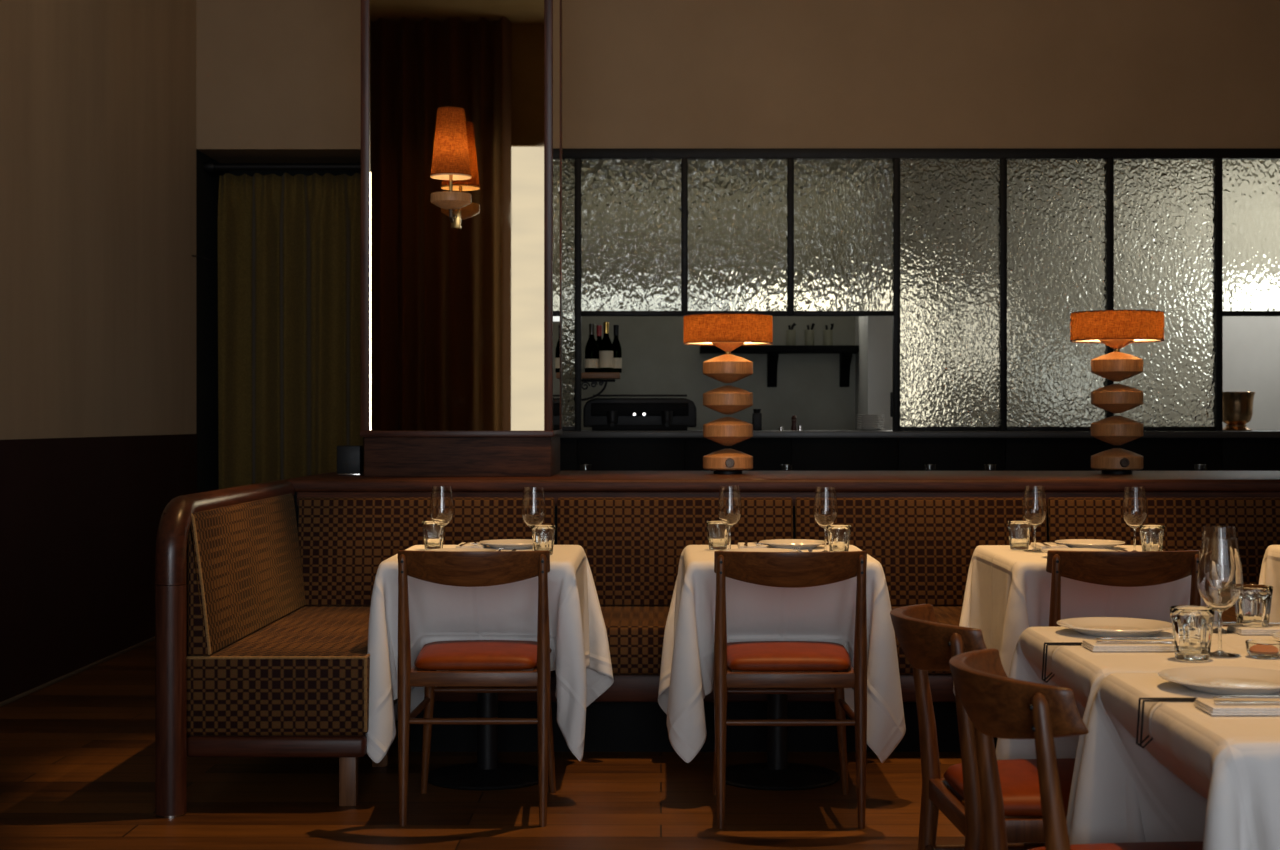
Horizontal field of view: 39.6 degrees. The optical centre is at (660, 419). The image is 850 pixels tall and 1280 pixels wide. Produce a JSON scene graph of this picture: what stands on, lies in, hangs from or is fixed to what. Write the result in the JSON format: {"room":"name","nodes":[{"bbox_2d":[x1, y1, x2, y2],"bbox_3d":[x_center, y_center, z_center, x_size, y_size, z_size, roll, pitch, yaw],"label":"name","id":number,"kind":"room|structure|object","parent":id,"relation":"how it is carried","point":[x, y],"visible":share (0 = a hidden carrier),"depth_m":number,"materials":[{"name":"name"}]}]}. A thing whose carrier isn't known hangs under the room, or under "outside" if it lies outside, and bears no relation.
{"room":"restaurant","nodes":[
{"label":"restaurant","id":0,"kind":"room"},
{"bbox_2d":[0,0,195,439],"bbox_3d":[-2.820,-1.778,4.450,0.100,3.723,12.300,0,0,0],"label":"wall","id":1,"kind":"structure","parent":0,"point":[98,97],"depth_m":8.71,"materials":[{"name":"beige paint"}]},
{"bbox_2d":[0,636,154,706],"bbox_3d":[-2.764,1.191,4.500,0.012,0.018,12.200,0,0,0],"label":"baseboard","id":2,"kind":"structure","parent":1,"relation":"attached to","point":[79,670],"depth_m":8.33,"materials":[{"name":"brown"}]},
{"bbox_2d":[0,434,196,701],"bbox_3d":[-2.818,0.641,4.450,0.104,1.117,12.300,0,0,0],"label":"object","id":3,"kind":"structure","parent":1,"relation":"attached to","point":[80,517],"depth_m":8.41,"materials":[{"name":"red paint"}]},
{"bbox_2d":[212,158,360,162],"bbox_3d":[-2.195,-1.655,11.225,1.150,0.080,0.550,0,0,0],"label":"door frame","id":4,"kind":"structure","parent":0,"point":[220,160],"depth_m":11.06,"materials":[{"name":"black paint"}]},
{"bbox_2d":[0,640,964,849],"bbox_3d":[0.915,1.230,4.950,7.570,0.060,13.300,0,0,0],"label":"floor","id":5,"kind":"structure","parent":0,"point":[77,752],"depth_m":5.61,"materials":[{"name":"brown wood"}]},
{"bbox_2d":[398,550,555,826],"bbox_3d":[-0.556,0.792,5.451,0.455,0.818,0.570,0,0,0],"label":"dining chair","id":6,"kind":"object","parent":5,"relation":"on","point":[451,568],"visible":1,"depth_m":5.27,"materials":[{"name":"brown wood"}]},
{"bbox_2d":[414,640,551,669],"bbox_3d":[-0.556,0.723,5.508,0.416,0.058,0.425,0,0,0],"label":"seat cushion","id":7,"kind":"object","parent":6,"relation":"on","point":[454,654],"depth_m":5.34,"materials":[{"name":"orange leather"}]},
{"bbox_2d":[428,693,537,790],"bbox_3d":[-0.582,0.826,5.963,0.600,0.748,0.754,0,0,0],"label":"pedestal table","id":8,"kind":"object","parent":5,"relation":"on","point":[487,773],"visible":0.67,"depth_m":5.93,"materials":[{"name":"black metal"}]},
{"bbox_2d":[366,545,613,762],"bbox_3d":[-0.542,0.754,5.924,0.755,0.621,0.869,0,0,0],"label":"tablecloth","id":9,"kind":"object","parent":8,"relation":"on","point":[580,657],"visible":0.69,"depth_m":5.61,"materials":[{"name":"white fabric"}]},
{"bbox_2d":[422,521,444,549],"bbox_3d":[-0.777,0.395,6.078,0.080,0.096,0.080,0,0,-6],"label":"tumbler","id":10,"kind":"object","parent":9,"relation":"on","point":[431,531],"visible":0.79,"depth_m":6.05,"materials":[{"name":"clear glass"}]},
{"bbox_2d":[429,486,453,547],"bbox_3d":[-0.740,0.333,6.003,0.083,0.220,0.083,0,0,0],"label":"wine glass","id":11,"kind":"object","parent":9,"relation":"on","point":[441,510],"visible":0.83,"depth_m":5.97,"materials":[{"name":"clear"}]},
{"bbox_2d":[429,486,453,526],"bbox_3d":[-0.740,0.292,6.003,0.083,0.138,0.083,0,0,0],"label":"bowl","id":12,"kind":"object","parent":11,"relation":"on","point":[441,510],"depth_m":5.97,"materials":[{"name":"clear glass"}]},
{"bbox_2d":[423,548,495,550],"bbox_3d":[-0.652,0.432,5.748,0.239,0.020,0.239,0,0,0],"label":"dinner plate","id":13,"kind":"object","parent":9,"relation":"on","point":[440,549],"visible":0.2,"depth_m":5.84,"materials":[{"name":"white"}]},
{"bbox_2d":[479,539,532,548],"bbox_3d":[-0.512,0.432,6.178,0.239,0.020,0.239,0,0,0],"label":"dinner plate","id":14,"kind":"object","parent":9,"relation":"on","point":[501,543],"visible":0.82,"depth_m":6.15,"materials":[{"name":"white"}]},
{"bbox_2d":[521,487,545,550],"bbox_3d":[-0.424,0.333,5.923,0.083,0.220,0.083,0,0,0],"label":"wine glass","id":15,"kind":"object","parent":9,"relation":"on","point":[533,511],"visible":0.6,"depth_m":5.89,"materials":[{"name":"clear"}]},
{"bbox_2d":[521,487,545,526],"bbox_3d":[-0.424,0.292,5.923,0.083,0.138,0.083,0,0,0],"label":"bowl","id":16,"kind":"object","parent":15,"relation":"on","point":[533,511],"depth_m":5.89,"materials":[{"name":"clear glass"}]},
{"bbox_2d":[531,525,555,554],"bbox_3d":[-0.387,0.395,5.848,0.080,0.096,0.080,0,0,21],"label":"tumbler","id":17,"kind":"object","parent":9,"relation":"on","point":[543,536],"visible":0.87,"depth_m":5.82,"materials":[{"name":"clear glass"}]},
{"bbox_2d":[155,480,1279,817],"bbox_3d":[0.982,0.718,6.190,5.036,0.965,1.663,0,0,0],"label":"banquette","id":18,"kind":"object","parent":5,"relation":"on","point":[262,620],"visible":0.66,"depth_m":6.43,"materials":[{"name":"brown fabric"}]},
{"bbox_2d":[188,494,305,655],"bbox_3d":[-1.424,0.504,6.216,0.076,0.445,1.488,0,0,0],"label":"cushion","id":19,"kind":"object","parent":18,"relation":"on","point":[247,552],"depth_m":5.99,"materials":[{"name":"fabric"}]},
{"bbox_2d":[187,606,397,735],"bbox_3d":[-1.188,0.851,6.215,0.564,0.246,1.490,0,0,0],"label":"seat cushion","id":20,"kind":"object","parent":18,"relation":"on","point":[300,670],"depth_m":5.47,"materials":[{"name":"wicker"}]},
{"bbox_2d":[298,498,554,605],"bbox_3d":[-0.922,0.516,6.979,1.004,0.420,0.086,0,0,0],"label":"cushion","id":21,"kind":"object","parent":18,"relation":"on","point":[343,543],"depth_m":6.97,"materials":[{"name":"fabric"}]},
{"bbox_2d":[550,606,669,674],"bbox_3d":[0.055,0.814,6.615,0.930,0.172,0.690,0,0,0],"label":"seat cushion","id":22,"kind":"object","parent":18,"relation":"on","point":[635,634],"depth_m":6.27,"materials":[{"name":"fabric"}]},
{"bbox_2d":[557,498,792,605],"bbox_3d":[0.055,0.516,6.979,0.926,0.420,0.086,0,0,0],"label":"cushion","id":23,"kind":"object","parent":18,"relation":"on","point":[633,548],"depth_m":6.97,"materials":[{"name":"fabric"}]},
{"bbox_2d":[795,498,1046,605],"bbox_3d":[1.022,0.516,6.979,0.984,0.420,0.086,0,0,0],"label":"cushion","id":24,"kind":"object","parent":18,"relation":"on","point":[924,548],"depth_m":6.97,"materials":[{"name":"fabric"}]},
{"bbox_2d":[1048,498,1279,605],"bbox_3d":[2.020,0.516,6.979,0.988,0.420,0.086,0,0,0],"label":"cushion","id":25,"kind":"object","parent":18,"relation":"on","point":[1256,521],"depth_m":6.98,"materials":[{"name":"wicker"}]},
{"bbox_2d":[1222,606,1236,626],"bbox_3d":[2.020,0.814,6.615,0.992,0.172,0.690,0,0,0],"label":"seat cushion","id":26,"kind":"object","parent":18,"relation":"on","point":[1229,615],"depth_m":6.62,"materials":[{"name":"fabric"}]},
{"bbox_2d":[285,471,1279,721],"bbox_3d":[1.350,0.718,7.820,5.700,0.965,1.600,0,0,0],"label":"ledge","id":27,"kind":"object","parent":5,"relation":"on","point":[564,484],"visible":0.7,"depth_m":7.03,"materials":[{"name":"brown wood"}]},
{"bbox_2d":[337,446,362,474],"bbox_3d":[-1.329,0.172,7.598,0.100,0.125,0.084,0,0,0],"label":"box","id":28,"kind":"object","parent":27,"relation":"on","point":[349,458],"visible":1,"depth_m":7.56,"materials":[{"name":"black"}]},
{"bbox_2d":[360,0,561,476],"bbox_3d":[-0.845,-1.702,7.688,0.799,3.875,0.684,0,0,0],"label":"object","id":29,"kind":"structure","parent":27,"relation":"on","point":[461,328],"depth_m":7.36,"materials":[{"name":"brown wood"}]},
{"bbox_2d":[430,107,471,227],"bbox_3d":[-0.849,-1.026,7.234,0.167,0.464,0.254,0,0,0],"label":"wall sconce","id":30,"kind":"object","parent":29,"relation":"attached to","point":[450,160],"visible":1,"depth_m":7.13,"materials":[{"name":"orange fabric"}]},
{"bbox_2d":[683,313,772,473],"bbox_3d":[0.292,-0.110,7.750,0.390,0.690,0.390,0,0,0],"label":"table lamp","id":31,"kind":"object","parent":27,"relation":"on","point":[727,332],"visible":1,"depth_m":7.66,"materials":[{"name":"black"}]},
{"bbox_2d":[1070,310,1163,473],"bbox_3d":[1.988,-0.117,7.750,0.398,0.703,0.398,0,0,0],"label":"table lamp","id":32,"kind":"object","parent":27,"relation":"on","point":[1116,329],"visible":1,"depth_m":7.66,"materials":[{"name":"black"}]},
{"bbox_2d":[1081,339,1151,341],"bbox_3d":[1.988,-0.350,7.750,0.384,0.001,0.384,0,0,0],"label":"diffuser","id":33,"kind":"object","parent":32,"relation":"attached to","point":[1135,339],"depth_m":7.83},
{"bbox_2d":[726,694,839,790],"bbox_3d":[0.390,0.826,5.963,0.600,0.748,0.754,0,0,0],"label":"pedestal table","id":34,"kind":"object","parent":5,"relation":"on","point":[776,774],"visible":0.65,"depth_m":5.93,"materials":[{"name":"black metal"}]},
{"bbox_2d":[658,545,905,762],"bbox_3d":[0.387,0.755,5.929,0.805,0.622,0.870,0,0,0],"label":"tablecloth","id":35,"kind":"object","parent":34,"relation":"on","point":[754,612],"visible":0.71,"depth_m":5.59,"materials":[{"name":"white fabric"}]},
{"bbox_2d":[706,521,728,549],"bbox_3d":[0.195,0.395,6.078,0.080,0.096,0.080,0,0,-6],"label":"tumbler","id":36,"kind":"object","parent":35,"relation":"on","point":[717,532],"visible":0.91,"depth_m":6.05,"materials":[{"name":"clear glass"}]},
{"bbox_2d":[717,486,741,550],"bbox_3d":[0.232,0.333,6.003,0.083,0.220,0.083,0,0,0],"label":"wine glass","id":37,"kind":"object","parent":35,"relation":"on","point":[729,509],"visible":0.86,"depth_m":5.97,"materials":[{"name":"clear"}]},
{"bbox_2d":[717,486,741,526],"bbox_3d":[0.232,0.292,6.003,0.083,0.138,0.083,0,0,0],"label":"bowl","id":38,"kind":"object","parent":37,"relation":"on","point":[729,509],"depth_m":5.97,"materials":[{"name":"clear glass"}]},
{"bbox_2d":[723,548,796,551],"bbox_3d":[0.320,0.432,5.748,0.239,0.020,0.239,0,0,0],"label":"dinner plate","id":39,"kind":"object","parent":35,"relation":"on","point":[736,549],"visible":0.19,"depth_m":5.83,"materials":[{"name":"white"}]},
{"bbox_2d":[759,539,827,548],"bbox_3d":[0.460,0.432,6.178,0.239,0.020,0.239,0,0,0],"label":"dinner plate","id":40,"kind":"object","parent":35,"relation":"on","point":[776,543],"visible":0.98,"depth_m":6.18,"materials":[{"name":"white"}]},
{"bbox_2d":[813,487,837,551],"bbox_3d":[0.548,0.333,5.923,0.083,0.220,0.083,0,0,0],"label":"wine glass","id":41,"kind":"object","parent":35,"relation":"on","point":[825,508],"visible":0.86,"depth_m":5.89,"materials":[{"name":"clear"}]},
{"bbox_2d":[813,487,837,527],"bbox_3d":[0.548,0.292,5.923,0.083,0.138,0.083,0,0,0],"label":"bowl","id":42,"kind":"object","parent":41,"relation":"on","point":[825,508],"depth_m":5.89,"materials":[{"name":"clear glass"}]},
{"bbox_2d":[827,525,850,551],"bbox_3d":[0.585,0.395,5.848,0.080,0.096,0.080,0,0,21],"label":"tumbler","id":43,"kind":"object","parent":35,"relation":"on","point":[838,535],"visible":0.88,"depth_m":5.82,"materials":[{"name":"clear glass"}]},
{"bbox_2d":[712,551,866,828],"bbox_3d":[0.383,0.792,5.426,0.455,0.818,0.570,0,0,0],"label":"dining chair","id":44,"kind":"object","parent":5,"relation":"on","point":[773,569],"visible":1,"depth_m":5.24,"materials":[{"name":"brown wood"}]},
{"bbox_2d":[727,641,850,670],"bbox_3d":[0.383,0.723,5.482,0.416,0.058,0.425,0,0,0],"label":"seat cushion","id":45,"kind":"object","parent":44,"relation":"on","point":[749,655],"depth_m":5.31,"materials":[{"name":"orange leather"}]},
{"bbox_2d":[560,430,1279,470],"bbox_3d":[1.681,0.633,10.965,5.833,1.134,0.970,0,0,0],"label":"countertop","id":46,"kind":"structure","parent":5,"relation":"on","point":[807,450],"depth_m":10.52,"materials":[{"name":"grey"}]},
{"bbox_2d":[583,395,696,430],"bbox_3d":[-0.132,-0.046,11.166,0.710,0.225,0.367,0,0,0],"label":"espresso machine","id":47,"kind":"object","parent":46,"relation":"on","point":[601,414],"visible":1,"depth_m":11.10,"materials":[{"name":"black"}]},
{"bbox_2d":[592,425,686,430],"bbox_3d":[-0.132,0.049,11.060,0.590,0.035,0.140,0,0,0],"label":"drip tray","id":48,"kind":"object","parent":47,"relation":"on","point":[594,427],"depth_m":10.99,"materials":[{"name":"black"}]},
{"bbox_2d":[752,409,761,430],"bbox_3d":[0.602,-0.003,11.150,0.056,0.137,0.100,0,0,0],"label":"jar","id":49,"kind":"object","parent":46,"relation":"on","point":[756,416],"visible":0.95,"depth_m":11.10,"materials":[{"name":"black"}]},
{"bbox_2d":[560,430,1279,437],"bbox_3d":[1.681,0.086,10.965,5.833,0.040,0.970,0,0,0],"label":"countertop","id":50,"kind":"structure","parent":46,"relation":"on","point":[583,433],"depth_m":10.48,"materials":[{"name":"grey"}]},
{"bbox_2d":[562,148,1279,430],"bbox_3d":[1.681,-0.774,10.620,5.833,1.681,0.100,0,0,0],"label":"screen","id":51,"kind":"object","parent":46,"relation":"on","point":[980,260],"visible":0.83,"depth_m":10.60,"materials":[{"name":"clear glass"}]},
{"bbox_2d":[1223,392,1254,430],"bbox_3d":[3.525,-0.053,10.900,0.228,0.238,0.228,0,0,0],"label":"ice bucket","id":52,"kind":"object","parent":46,"relation":"on","point":[1237,406],"visible":0.82,"depth_m":10.82,"materials":[{"name":"brown metal"}]},
{"bbox_2d":[890,604,1074,849],"bbox_3d":[0.741,0.792,3.528,0.570,0.818,0.455,0,0,-3],"label":"dining chair","id":53,"kind":"object","parent":5,"relation":"on","point":[927,644],"visible":0.64,"depth_m":3.42,"materials":[{"name":"brown wood"}]},
{"bbox_2d":[944,758,1074,816],"bbox_3d":[0.797,0.723,3.530,0.425,0.058,0.416,0,0,-3],"label":"seat cushion","id":54,"kind":"object","parent":53,"relation":"on","point":[1019,781],"depth_m":3.45,"materials":[{"name":"orange leather"}]},
{"bbox_2d":[949,649,1202,849],"bbox_3d":[0.741,0.792,2.798,0.570,0.818,0.455,0,0,-3],"label":"dining chair","id":55,"kind":"object","parent":5,"relation":"on","point":[997,705],"visible":0.99,"depth_m":2.67,"materials":[{"name":"brown wood"}]},
{"bbox_2d":[1028,841,1202,849],"bbox_3d":[0.797,0.723,2.800,0.425,0.058,0.416,0,0,-3],"label":"seat cushion","id":56,"kind":"object","parent":55,"relation":"on","point":[1178,845],"depth_m":2.91,"materials":[{"name":"orange leather"}]},
{"bbox_2d":[1046,550,1200,626],"bbox_3d":[1.375,0.792,5.451,0.455,0.818,0.570,0,0,0],"label":"dining chair","id":57,"kind":"object","parent":5,"relation":"on","point":[1109,568],"visible":0.34,"depth_m":5.21,"materials":[{"name":"brown wood"}]},
{"bbox_2d":[581,316,854,429],"bbox_3d":[-0.840,-0.300,13.050,4.720,3.000,0.100,0,0,0],"label":"wall","id":58,"kind":"structure","parent":0,"point":[656,360],"depth_m":13.00,"materials":[{"name":"paint"}]},
{"bbox_2d":[581,372,619,400],"bbox_3d":[-0.387,-0.203,11.020,0.266,0.177,0.240,0,0,0],"label":"shelf","id":59,"kind":"object","parent":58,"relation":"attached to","point":[593,377],"visible":0.94,"depth_m":10.98,"materials":[{"name":"brown wood"}]},
{"bbox_2d":[585,323,598,371],"bbox_3d":[-0.428,-0.444,10.980,0.087,0.305,0.087,0,0,0],"label":"champagne bottle","id":60,"kind":"object","parent":59,"relation":"on","point":[591,348],"visible":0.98,"depth_m":10.95,"materials":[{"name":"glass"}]},
{"bbox_2d":[599,322,612,371],"bbox_3d":[-0.338,-0.449,10.970,0.087,0.315,0.087,0,0,0],"label":"wine bottle","id":61,"kind":"object","parent":59,"relation":"on","point":[606,347],"visible":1,"depth_m":10.94,"materials":[{"name":"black glass"}]},
{"bbox_2d":[612,325,621,372],"bbox_3d":[-0.278,-0.441,11.025,0.069,0.300,0.069,0,0,0],"label":"wine bottle","id":62,"kind":"object","parent":59,"relation":"on","point":[617,351],"visible":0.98,"depth_m":11.00,"materials":[{"name":"black glass"}]},
{"bbox_2d":[700,345,858,386],"bbox_3d":[0.892,-0.388,12.870,1.219,0.295,0.260,0,0,0],"label":"wall shelf","id":63,"kind":"object","parent":58,"relation":"attached to","point":[845,352],"visible":0.94,"depth_m":12.76,"materials":[{"name":"black"}]},
{"bbox_2d":[786,323,795,344],"bbox_3d":[0.940,-0.620,12.850,0.068,0.168,0.068,0,0,38],"label":"canister","id":64,"kind":"object","parent":63,"relation":"on","point":[790,334],"visible":0.96,"depth_m":12.83,"materials":[{"name":"beige"}]},
{"bbox_2d":[805,323,814,344],"bbox_3d":[1.074,-0.618,12.850,0.068,0.164,0.068,0,0,42],"label":"canister","id":65,"kind":"object","parent":63,"relation":"on","point":[809,334],"visible":0.92,"depth_m":12.82,"materials":[{"name":"beige"}]},
{"bbox_2d":[823,324,833,344],"bbox_3d":[1.207,-0.616,12.850,0.068,0.161,0.068,0,0,43],"label":"canister","id":66,"kind":"object","parent":63,"relation":"on","point":[827,334],"visible":0.91,"depth_m":12.82,"materials":[{"name":"beige"}]},
{"bbox_2d":[196,0,1279,492],"bbox_3d":[0.865,-1.220,11.050,7.470,4.840,0.900,0,0,0],"label":"wall","id":67,"kind":"structure","parent":0,"point":[275,78],"depth_m":10.60,"materials":[{"name":"beige paint"}]},
{"bbox_2d":[204,161,360,172],"bbox_3d":[-2.195,-1.535,10.780,1.150,0.072,0.072,0,0,0],"label":"curtain rod","id":68,"kind":"object","parent":67,"relation":"attached to","point":[209,166],"visible":0.91,"depth_m":10.76,"materials":[{"name":"black"}]},
{"bbox_2d":[218,173,363,489],"bbox_3d":[-2.260,-0.164,10.879,0.880,2.688,0.143,0,0,0],"label":"curtain","id":69,"kind":"object","parent":68,"relation":"hanging from","point":[289,247],"visible":0.69,"depth_m":10.86,"materials":[{"name":"green fabric"}]},
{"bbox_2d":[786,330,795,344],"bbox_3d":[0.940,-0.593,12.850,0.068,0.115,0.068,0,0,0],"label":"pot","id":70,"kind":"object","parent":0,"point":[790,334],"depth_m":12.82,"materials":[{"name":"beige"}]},
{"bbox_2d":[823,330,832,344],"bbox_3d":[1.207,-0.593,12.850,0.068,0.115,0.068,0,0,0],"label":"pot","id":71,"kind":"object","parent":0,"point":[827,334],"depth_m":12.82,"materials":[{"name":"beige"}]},
{"bbox_2d":[891,606,962,674],"bbox_3d":[1.022,0.814,6.615,0.988,0.172,0.690,0,0,0],"label":"chair backrest","id":72,"kind":"object","parent":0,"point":[950,615],"depth_m":6.39,"materials":[{"name":"wood"}]},
{"bbox_2d":[855,316,1279,429],"bbox_3d":[3.810,-0.300,12.650,4.780,3.000,0.900,0,0,0],"label":"kitchen wall","id":73,"kind":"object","parent":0,"point":[1251,344],"visible":0.11,"depth_m":12.20,"materials":[{"name":"paint"}]},
{"bbox_3d":[1.420,0.826,5.963,0.600,0.748,0.754,0,0,0],"label":"pedestal table","id":74,"kind":"object","parent":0,"visible":0},
{"bbox_2d":[953,545,1222,694],"bbox_3d":[1.423,0.755,5.929,0.802,0.620,0.867,0,0,0],"label":"tablecloth","id":75,"kind":"object","parent":74,"relation":"on","point":[1008,591],"visible":0.33,"depth_m":5.62,"materials":[{"name":"white fabric"}]},
{"bbox_2d":[1007,521,1030,549],"bbox_3d":[1.225,0.395,6.078,0.080,0.096,0.080,0,0,-39],"label":"tumbler","id":76,"kind":"object","parent":75,"relation":"on","point":[1019,531],"visible":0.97,"depth_m":6.05,"materials":[{"name":"clear glass"}]},
{"bbox_2d":[1022,486,1046,551],"bbox_3d":[1.262,0.333,6.003,0.083,0.220,0.083,0,0,0],"label":"wine glass","id":77,"kind":"object","parent":75,"relation":"on","point":[1034,509],"visible":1,"depth_m":5.97,"materials":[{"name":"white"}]},
{"bbox_2d":[1022,486,1046,526],"bbox_3d":[1.262,0.292,6.003,0.083,0.138,0.083,0,0,0],"label":"bowl","id":78,"kind":"object","parent":77,"relation":"on","point":[1034,509],"depth_m":5.97,"materials":[{"name":"clear glass"}]},
{"bbox_2d":[1041,548,1114,552],"bbox_3d":[1.350,0.432,5.748,0.239,0.020,0.239,0,0,0],"label":"napkin","id":79,"kind":"object","parent":75,"relation":"on","point":[1064,549],"visible":0.26,"depth_m":5.84,"materials":[{"name":"white"}]},
{"bbox_2d":[1055,539,1124,548],"bbox_3d":[1.490,0.432,6.178,0.239,0.020,0.239,0,0,0],"label":"dinner plate","id":80,"kind":"object","parent":75,"relation":"on","point":[1071,543],"visible":0.92,"depth_m":6.19,"materials":[{"name":"white"}]},
{"bbox_2d":[1122,487,1147,550],"bbox_3d":[1.578,0.333,5.923,0.083,0.220,0.083,0,0,0],"label":"wine glass","id":81,"kind":"object","parent":75,"relation":"on","point":[1134,506],"visible":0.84,"depth_m":5.89,"materials":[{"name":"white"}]},
{"bbox_2d":[1122,487,1147,527],"bbox_3d":[1.578,0.292,5.923,0.083,0.138,0.083,0,0,0],"label":"bowl","id":82,"kind":"object","parent":81,"relation":"on","point":[1134,506],"depth_m":5.89,"materials":[{"name":"clear glass"}]},
{"bbox_2d":[1139,525,1164,550],"bbox_3d":[1.615,0.395,5.848,0.080,0.096,0.080,0,0,21],"label":"tumbler","id":83,"kind":"object","parent":75,"relation":"on","point":[1151,536],"visible":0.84,"depth_m":5.82,"materials":[{"name":"clear glass"}]},
{"bbox_3d":[2.460,0.826,5.963,0.600,0.748,0.754,0,0,0],"label":"pedestal table","id":84,"kind":"object","parent":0,"visible":0},
{"bbox_2d":[1259,545,1279,622],"bbox_3d":[2.457,0.755,5.929,0.805,0.622,0.870,0,0,0],"label":"tablecloth","id":85,"kind":"object","parent":84,"relation":"on","point":[1270,567],"visible":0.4,"depth_m":6.22,"materials":[{"name":"white fabric"}]},
{"bbox_3d":[1.123,0.826,3.505,0.680,0.748,0.670,0,0,0],"label":"pedestal table","id":86,"kind":"object","parent":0,"visible":0},
{"bbox_2d":[996,627,1279,842],"bbox_3d":[1.116,0.751,3.537,0.896,0.614,0.765,0,0,0],"label":"tablecloth","id":87,"kind":"object","parent":86,"relation":"on","point":[1082,670],"visible":0.23,"depth_m":3.44,"materials":[{"name":"white fabric"}]},
{"bbox_2d":[1042,642,1081,682],"bbox_3d":[0.801,0.478,3.505,0.098,0.077,0.026,0,0,0],"label":"clip","id":88,"kind":"object","parent":87,"relation":"attached to","point":[1048,643],"visible":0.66,"depth_m":3.50,"materials":[{"name":"black"}]},
{"bbox_2d":[1056,617,1171,636],"bbox_3d":[0.943,0.432,3.690,0.239,0.020,0.239,0,0,0],"label":"dinner plate","id":89,"kind":"object","parent":87,"relation":"on","point":[1092,626],"visible":0.97,"depth_m":3.73,"materials":[{"name":"white"}]},
{"bbox_2d":[1081,640,1174,651],"bbox_3d":[0.918,0.436,3.440,0.189,0.011,0.094,0,0,0],"label":"napkin","id":90,"kind":"object","parent":87,"relation":"on","point":[1091,645],"visible":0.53,"depth_m":3.40,"materials":[{"name":"white fabric"}]},
{"bbox_2d":[1096,637,1172,638],"bbox_3d":[0.945,0.423,3.458,0.193,0.006,0.023,0,0,3],"label":"fork","id":91,"kind":"object","parent":90,"relation":"on","point":[1099,637],"visible":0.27,"depth_m":3.46,"materials":[{"name":"silver metal"}]},
{"bbox_2d":[1096,641,1173,643],"bbox_3d":[0.946,0.428,3.424,0.215,0.003,0.014,0,0,-1],"label":"knife","id":92,"kind":"object","parent":90,"relation":"on","point":[1101,642],"visible":0.68,"depth_m":3.42,"materials":[{"name":"silver metal"}]},
{"bbox_2d":[1170,605,1214,660],"bbox_3d":[0.983,0.395,3.290,0.080,0.096,0.080,0,0,-6],"label":"tumbler","id":93,"kind":"object","parent":87,"relation":"on","point":[1192,625],"visible":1,"depth_m":3.26,"materials":[{"name":"clear glass"}]},
{"bbox_2d":[1199,526,1236,633],"bbox_3d":[1.168,0.333,3.720,0.083,0.220,0.083,0,0,0],"label":"wine glass","id":94,"kind":"object","parent":87,"relation":"on","point":[1208,531],"visible":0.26,"depth_m":3.69,"materials":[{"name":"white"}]},
{"bbox_2d":[1199,526,1236,558],"bbox_3d":[1.168,0.292,3.720,0.083,0.138,0.083,0,0,0],"label":"bowl","id":95,"kind":"object","parent":94,"relation":"on","point":[1208,531],"depth_m":3.69,"materials":[{"name":"clear glass"}]},
{"bbox_2d":[1197,537,1242,656],"bbox_3d":[1.053,0.333,3.350,0.083,0.220,0.083,0,0,0],"label":"wine glass","id":96,"kind":"object","parent":87,"relation":"on","point":[1219,576],"visible":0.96,"depth_m":3.32,"materials":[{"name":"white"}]},
{"bbox_2d":[1197,537,1242,610],"bbox_3d":[1.053,0.292,3.350,0.083,0.138,0.083,0,0,0],"label":"bowl","id":97,"kind":"object","parent":96,"relation":"on","point":[1219,576],"depth_m":3.32,"materials":[{"name":"clear glass"}]},
{"bbox_2d":[1227,625,1279,634],"bbox_3d":[1.288,0.436,3.705,0.189,0.011,0.094,0,0,0],"label":"napkin","id":98,"kind":"object","parent":87,"relation":"on","point":[1271,629],"visible":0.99,"depth_m":3.66,"materials":[{"name":"white fabric"}]},
{"bbox_2d":[1235,584,1272,627],"bbox_3d":[1.238,0.395,3.720,0.080,0.096,0.080,0,0,12],"label":"tumbler","id":99,"kind":"object","parent":87,"relation":"on","point":[1253,605],"visible":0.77,"depth_m":3.69,"materials":[{"name":"clear glass"}]},
{"bbox_2d":[1245,639,1279,657],"bbox_3d":[1.128,0.428,3.325,0.068,0.028,0.068,0,0,0],"label":"salt dish","id":100,"kind":"object","parent":87,"relation":"on","point":[1256,648],"visible":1,"depth_m":3.30,"materials":[{"name":"clear glass"}]},
{"bbox_3d":[1.123,0.826,2.806,0.680,0.748,0.670,0,0,0],"label":"pedestal table","id":101,"kind":"object","parent":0,"visible":0},
{"bbox_2d":[1069,673,1279,849],"bbox_3d":[1.127,0.751,2.773,0.878,0.615,0.768,0,0,0],"label":"tablecloth","id":102,"kind":"object","parent":101,"relation":"on","point":[1214,780],"visible":0.81,"depth_m":2.89,"materials":[{"name":"white fabric"}]},
{"bbox_2d":[1136,698,1197,748],"bbox_3d":[0.801,0.478,2.806,0.098,0.077,0.026,0,0,0],"label":"clip","id":103,"kind":"object","parent":102,"relation":"attached to","point":[1140,699],"visible":0.71,"depth_m":2.79,"materials":[{"name":"black"}]},
{"bbox_2d":[1158,666,1279,694],"bbox_3d":[0.943,0.432,2.931,0.239,0.020,0.239,0,0,0],"label":"dinner plate","id":104,"kind":"object","parent":102,"relation":"on","point":[1226,680],"visible":1,"depth_m":2.98,"materials":[{"name":"white"}]},
{"bbox_2d":[1193,699,1279,714],"bbox_3d":[0.918,0.436,2.706,0.189,0.011,0.094,0,0,0],"label":"napkin","id":105,"kind":"object","parent":102,"relation":"on","point":[1207,705],"visible":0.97,"depth_m":2.67,"materials":[{"name":"white fabric"}]},
{"bbox_2d":[1214,702,1279,704],"bbox_3d":[0.946,0.428,2.690,0.215,0.003,0.014,0,0,-1],"label":"knife","id":106,"kind":"object","parent":105,"relation":"on","point":[1216,703],"visible":1,"depth_m":2.69,"materials":[{"name":"silver metal"}]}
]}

